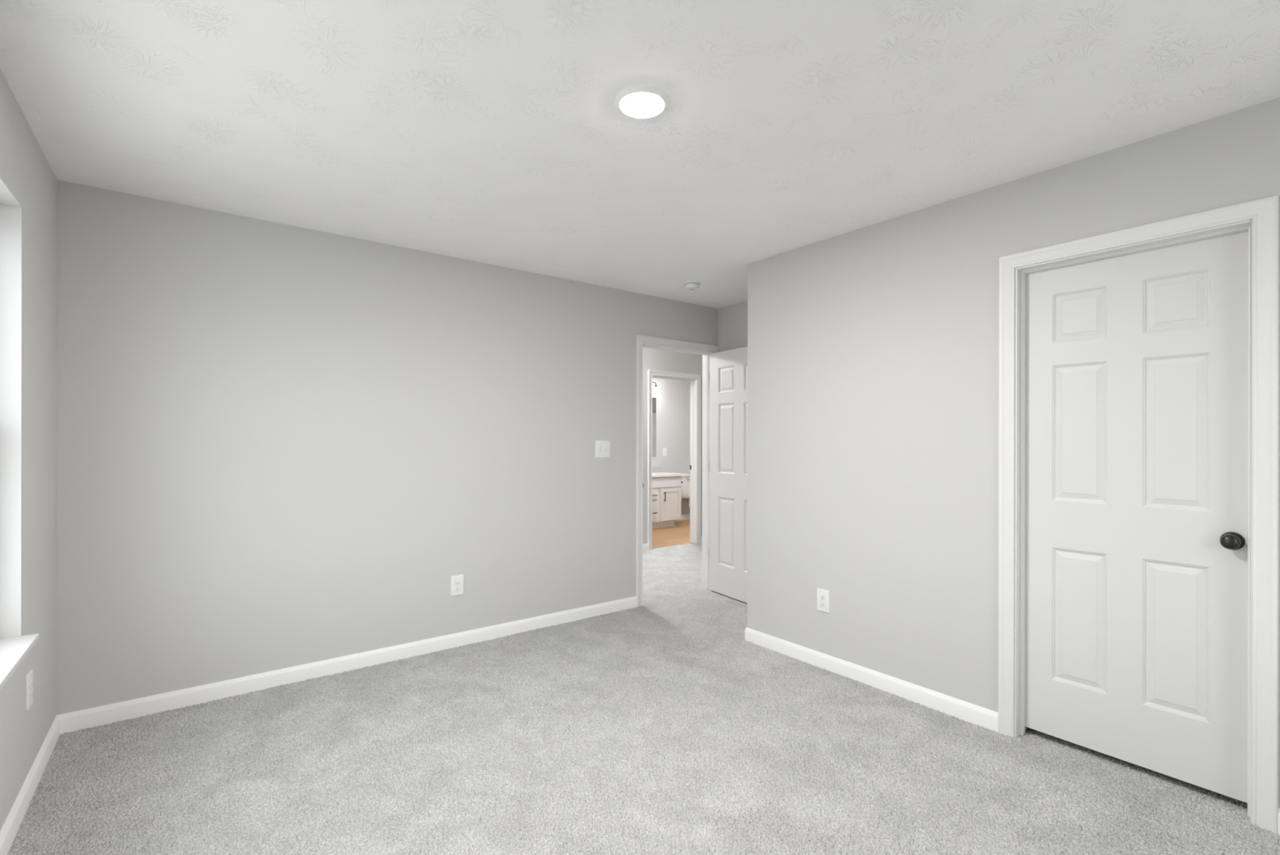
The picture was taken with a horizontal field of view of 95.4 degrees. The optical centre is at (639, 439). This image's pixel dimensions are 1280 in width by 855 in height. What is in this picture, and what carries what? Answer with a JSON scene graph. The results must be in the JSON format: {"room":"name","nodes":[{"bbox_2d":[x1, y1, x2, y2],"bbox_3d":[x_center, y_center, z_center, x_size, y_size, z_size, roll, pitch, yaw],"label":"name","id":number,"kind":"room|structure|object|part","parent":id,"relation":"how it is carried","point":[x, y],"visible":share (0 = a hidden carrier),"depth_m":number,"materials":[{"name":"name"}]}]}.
{"room":"empty bedroom","nodes":[
{"label":"empty bedroom","id":0,"kind":"room"},
{"bbox_2d":[0,69,57,831],"bbox_3d":[-1.330,0.094,0.859,0.125,2.470,4.225,0,0,-38],"label":"wall","id":1,"kind":"structure","parent":0,"point":[25,170],"depth_m":2.19,"materials":[{"name":"grey paint"}]},
{"bbox_2d":[0,177,39,689],"bbox_3d":[-1.617,-0.053,1.262,0.177,1.514,1.875,0,0,-38],"label":"window","id":2,"kind":"structure","parent":1,"relation":"in","point":[14,647],"depth_m":2.01,"materials":[{"name":"white paint"}]},
{"bbox_3d":[-1.597,0.695,1.278,0.123,0.019,1.875,0,0,-38],"label":"sill","id":3,"kind":"part","parent":2,"relation":"part of","materials":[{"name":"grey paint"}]},
{"bbox_2d":[26,668,33,710],"bbox_3d":[-2.227,0.913,2.126,0.010,0.126,0.080,0,0,-38],"label":"electrical outlet","id":4,"kind":"object","parent":1,"relation":"attached to","point":[29,677],"visible":1,"depth_m":2.11,"materials":[{"name":"white plastic"}]},
{"bbox_2d":[0,715,60,854],"bbox_3d":[-1.277,1.266,0.901,0.014,0.096,4.225,0,0,-38],"label":"baseboard","id":5,"kind":"structure","parent":1,"relation":"attached to","point":[12,823],"depth_m":2.07,"materials":[{"name":"white paint"}]},
{"bbox_2d":[56,179,718,715],"bbox_3d":[-0.023,0.096,4.617,6.790,2.470,0.125,0,0,-38],"label":"wall","id":6,"kind":"structure","parent":0,"point":[280,446],"depth_m":3.17,"materials":[{"name":"grey paint"}]},
{"bbox_2d":[57,595,636,733],"bbox_3d":[-1.298,1.266,3.545,3.213,0.096,0.014,0,0,-38],"label":"baseboard","id":7,"kind":"structure","parent":6,"relation":"attached to","point":[73,721],"depth_m":3.16,"materials":[{"name":"white paint"}]},
{"bbox_2d":[450,573,463,595],"bbox_3d":[-1.149,0.919,3.664,0.080,0.126,0.010,0,0,-38],"label":"electrical outlet","id":8,"kind":"object","parent":6,"relation":"attached to","point":[456,581],"visible":1,"depth_m":3.66,"materials":[{"name":"white plastic"}]},
{"bbox_2d":[454,586,460,591],"bbox_3d":[-1.147,0.939,3.662,0.032,0.028,0.005,0,0,-38],"label":"receptacle","id":9,"kind":"object","parent":8,"relation":"attached to","point":[456,588],"depth_m":3.66,"materials":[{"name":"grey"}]},
{"bbox_2d":[454,579,460,584],"bbox_3d":[-1.147,0.900,3.662,0.032,0.028,0.005,0,0,-38],"label":"receptacle","id":10,"kind":"object","parent":8,"relation":"attached to","point":[456,581],"depth_m":3.66,"materials":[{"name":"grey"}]},
{"bbox_2d":[595,440,609,457],"bbox_3d":[-0.273,0.074,4.334,0.126,0.127,0.019,0,0,-38],"label":"light switch","id":11,"kind":"object","parent":6,"relation":"attached to","point":[602,447],"visible":1,"depth_m":4.33,"materials":[{"name":"white plastic"}]},
{"bbox_2d":[635,334,719,606],"bbox_3d":[0.286,0.252,4.856,0.896,2.128,0.159,0,0,-38],"label":"door frame","id":12,"kind":"structure","parent":6,"relation":"attached to","point":[642,341],"depth_m":4.73,"materials":[{"name":"white paint"}]},
{"bbox_3d":[0.243,0.252,4.912,0.896,2.128,0.017,0,0,-38],"label":"casing","id":13,"kind":"part","parent":12,"relation":"part of","materials":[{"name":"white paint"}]},
{"bbox_2d":[709,346,747,602],"bbox_3d":[0.787,0.281,4.683,0.094,2.029,0.760,0,0,-31],"label":"door","id":14,"kind":"structure","parent":6,"relation":"in","point":[728,374],"depth_m":4.79,"materials":[{"name":"white paint"}]},
{"bbox_2d":[0,0,1279,308],"bbox_3d":[0.810,-1.198,4.687,8.190,0.120,7.920,0,0,-38],"label":"ceiling","id":15,"kind":"structure","parent":0,"point":[494,132],"depth_m":2.00,"materials":[{"name":"white paint"}]},
{"bbox_2d":[613,85,670,118],"bbox_3d":[0.007,-1.133,1.969,0.188,0.015,0.188,0,0,-38],"label":"recessed light","id":16,"kind":"object","parent":15,"relation":"in","point":[635,101],"visible":1,"depth_m":1.95,"materials":[{"name":"white plastic"}]},
{"bbox_2d":[619,92,664,118],"bbox_3d":[0.007,-1.127,1.969,0.150,0.004,0.150,0,0,-38],"label":"diffuser","id":17,"kind":"object","parent":16,"relation":"attached to","point":[633,104],"depth_m":1.96,"materials":[{"name":"white plastic"}]},
{"bbox_2d":[683,280,701,289],"bbox_3d":[0.381,-1.118,4.253,0.128,0.044,0.128,0,0,-38],"label":"smoke detector","id":18,"kind":"object","parent":15,"relation":"attached to","point":[690,285],"visible":1,"depth_m":4.21,"materials":[{"name":"white plastic"}]},
{"bbox_2d":[7,519,1279,854],"bbox_3d":[0.806,1.359,4.687,8.190,0.125,7.920,0,0,-38],"label":"floor","id":19,"kind":"structure","parent":0,"point":[653,727],"depth_m":2.30,"materials":[{"name":"grey carpet"}]},
{"bbox_2d":[652,475,681,528],"bbox_3d":[-0.016,0.924,8.521,1.215,0.760,0.596,0,0,-38],"label":"vanity cabinet","id":20,"kind":"object","parent":19,"relation":"on","point":[666,491],"visible":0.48,"depth_m":8.52,"materials":[{"name":"white paint"}]},
{"bbox_3d":[0.132,1.033,8.317,0.310,0.310,0.020,0,0,-38],"label":"drawer","id":21,"kind":"part","parent":20,"relation":"part of","materials":[{"name":"white paint"}]},
{"bbox_3d":[0.132,0.788,8.317,0.310,0.151,0.020,0,0,-38],"label":"drawer","id":22,"kind":"part","parent":20,"relation":"part of","materials":[{"name":"white paint"}]},
{"bbox_3d":[0.073,1.294,8.359,1.160,0.022,0.012,0,0,-38],"label":"toe moulding","id":23,"kind":"part","parent":20,"relation":"part of","materials":[{"name":"white paint"}]},
{"bbox_2d":[652,466,685,477],"bbox_3d":[-0.005,0.531,8.537,1.292,0.205,0.580,0,0,-38],"label":"countertop","id":24,"kind":"structure","parent":20,"relation":"on","point":[656,472],"depth_m":8.67,"materials":[{"name":"white stone"}]},
{"bbox_3d":[0.450,0.951,8.563,0.401,0.477,0.021,0,0,-38],"label":"cabinet door","id":25,"kind":"part","parent":20,"relation":"part of","materials":[{"name":"white paint"}]},
{"bbox_2d":[680,472,689,507],"bbox_3d":[0.923,0.930,9.181,0.510,0.752,0.680,0,0,-38],"label":"toilet","id":26,"kind":"object","parent":19,"relation":"on","point":[685,486],"visible":0.17,"depth_m":9.21,"materials":[{"name":"white ceramic"}]},
{"bbox_3d":[0.780,0.767,9.367,0.475,0.340,0.190,0,0,-38],"label":"tank","id":27,"kind":"part","parent":26,"relation":"part of","materials":[{"name":"white ceramic"}]},
{"bbox_2d":[652,377,689,514],"bbox_3d":[0.202,0.096,9.144,3.700,2.470,0.125,0,0,-38],"label":"wall","id":28,"kind":"structure","parent":0,"point":[673,401],"depth_m":9.33,"materials":[{"name":"grey paint"}]},
{"bbox_2d":[652,397,656,456],"bbox_3d":[-0.113,-0.188,8.818,0.922,0.922,0.008,0,0,-38],"label":"wall mirror","id":29,"kind":"object","parent":28,"relation":"attached to","point":[654,399],"visible":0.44,"depth_m":9.07,"materials":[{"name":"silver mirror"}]},
{"bbox_2d":[652,382,659,394],"bbox_3d":[-0.039,-0.801,8.758,0.785,0.207,0.191,0,0,-38],"label":"vanity light","id":30,"kind":"object","parent":28,"relation":"attached to","point":[655,390],"visible":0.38,"depth_m":8.89,"materials":[{"name":"white glass"}]},
{"bbox_3d":[0.245,-0.745,8.933,0.120,0.096,0.120,0,0,-38],"label":"lamp shade","id":31,"kind":"part","parent":30,"relation":"part of","materials":[{"name":"white glass"}]},
{"bbox_2d":[652,466,660,471],"bbox_3d":[-0.184,0.471,8.752,1.272,0.085,0.020,0,0,-38],"label":"backsplash","id":32,"kind":"structure","parent":28,"relation":"attached to","point":[657,468],"depth_m":9.08,"materials":[{"name":"grey"}]},
{"bbox_2d":[662,448,666,455],"bbox_3d":[0.399,0.201,9.207,0.080,0.127,0.019,0,0,-38],"label":"light switch","id":33,"kind":"object","parent":28,"relation":"attached to","point":[664,450],"visible":1,"depth_m":9.20,"materials":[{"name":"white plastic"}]},
{"bbox_2d":[674,513,689,520],"bbox_3d":[0.657,1.269,9.410,0.930,0.096,0.014,0,0,-38],"label":"baseboard","id":34,"kind":"structure","parent":28,"relation":"attached to","point":[683,517],"depth_m":9.46,"materials":[{"name":"white paint"}]},
{"bbox_2d":[642,347,702,543],"bbox_3d":[0.179,0.096,6.965,6.400,2.470,0.115,0,0,-38],"label":"wall","id":35,"kind":"structure","parent":0,"point":[655,359],"depth_m":6.90,"materials":[{"name":"grey paint"}]},
{"bbox_2d":[642,542,648,551],"bbox_3d":[-1.111,1.266,5.889,3.046,0.096,0.014,0,0,-38],"label":"baseboard","id":36,"kind":"structure","parent":35,"relation":"attached to","point":[645,546],"depth_m":6.79,"materials":[{"name":"white paint"}]},
{"bbox_2d":[647,369,701,550],"bbox_3d":[0.389,0.252,7.128,0.842,2.128,0.149,0,0,-38],"label":"door frame","id":37,"kind":"structure","parent":35,"relation":"attached to","point":[695,380],"depth_m":7.31,"materials":[{"name":"white paint"}]},
{"bbox_2d":[718,301,747,351],"bbox_3d":[2.022,0.099,3.448,0.125,2.470,4.225,0,0,-38],"label":"wall","id":38,"kind":"structure","parent":0,"point":[732,319],"depth_m":4.94,"materials":[{"name":"grey paint"}]},
{"bbox_2d":[746,97,1279,807],"bbox_3d":[1.721,0.098,2.559,0.125,2.470,3.186,0,0,-38],"label":"wall","id":39,"kind":"structure","parent":0,"point":[873,349],"depth_m":2.92,"materials":[{"name":"grey paint"}]},
{"bbox_2d":[817,587,829,613],"bbox_3d":[1.044,0.921,3.325,0.010,0.126,0.080,0,0,-38],"label":"electrical outlet","id":40,"kind":"object","parent":39,"relation":"attached to","point":[823,595],"visible":1,"depth_m":3.32,"materials":[{"name":"white plastic"}]},
{"bbox_2d":[820,600,825,606],"bbox_3d":[1.042,0.940,3.324,0.005,0.028,0.032,0,0,-38],"label":"receptacle","id":41,"kind":"object","parent":40,"relation":"attached to","point":[822,602],"depth_m":3.32,"materials":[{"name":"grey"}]},
{"bbox_2d":[820,594,825,599],"bbox_3d":[1.042,0.901,3.324,0.005,0.028,0.032,0,0,-38],"label":"receptacle","id":42,"kind":"object","parent":40,"relation":"attached to","point":[822,596],"depth_m":3.32,"materials":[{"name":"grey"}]},
{"bbox_2d":[744,626,998,732],"bbox_3d":[1.451,1.270,3.432,0.794,0.096,1.504,0,0,-38],"label":"baseboard","id":43,"kind":"structure","parent":39,"relation":"attached to","point":[969,712],"depth_m":3.02,"materials":[{"name":"white paint"}]},
{"bbox_2d":[1025,230,1248,802],"bbox_3d":[1.913,0.268,2.305,0.094,2.015,0.705,0,0,-38],"label":"door","id":44,"kind":"structure","parent":39,"relation":"in","point":[1136,363],"depth_m":2.27,"materials":[{"name":"white paint"}]},
{"bbox_3d":[2.073,0.361,2.045,0.031,0.052,0.052,0,0,-38],"label":"knob","id":45,"kind":"part","parent":44,"relation":"part of","materials":[{"name":"black metal"}]},
{"bbox_2d":[998,195,1279,833],"bbox_3d":[1.916,0.255,2.308,0.159,2.128,0.843,0,0,-38],"label":"door frame","id":46,"kind":"structure","parent":39,"relation":"attached to","point":[1260,217],"depth_m":2.02,"materials":[{"name":"white paint"}]},
{"bbox_2d":[1277,807,1279,835],"bbox_3d":[2.378,1.272,1.594,0.014,0.096,0.853,0,0,-38],"label":"baseboard","id":47,"kind":"structure","parent":39,"relation":"attached to","point":[1278,820],"depth_m":1.93,"materials":[{"name":"white paint"}]}
]}

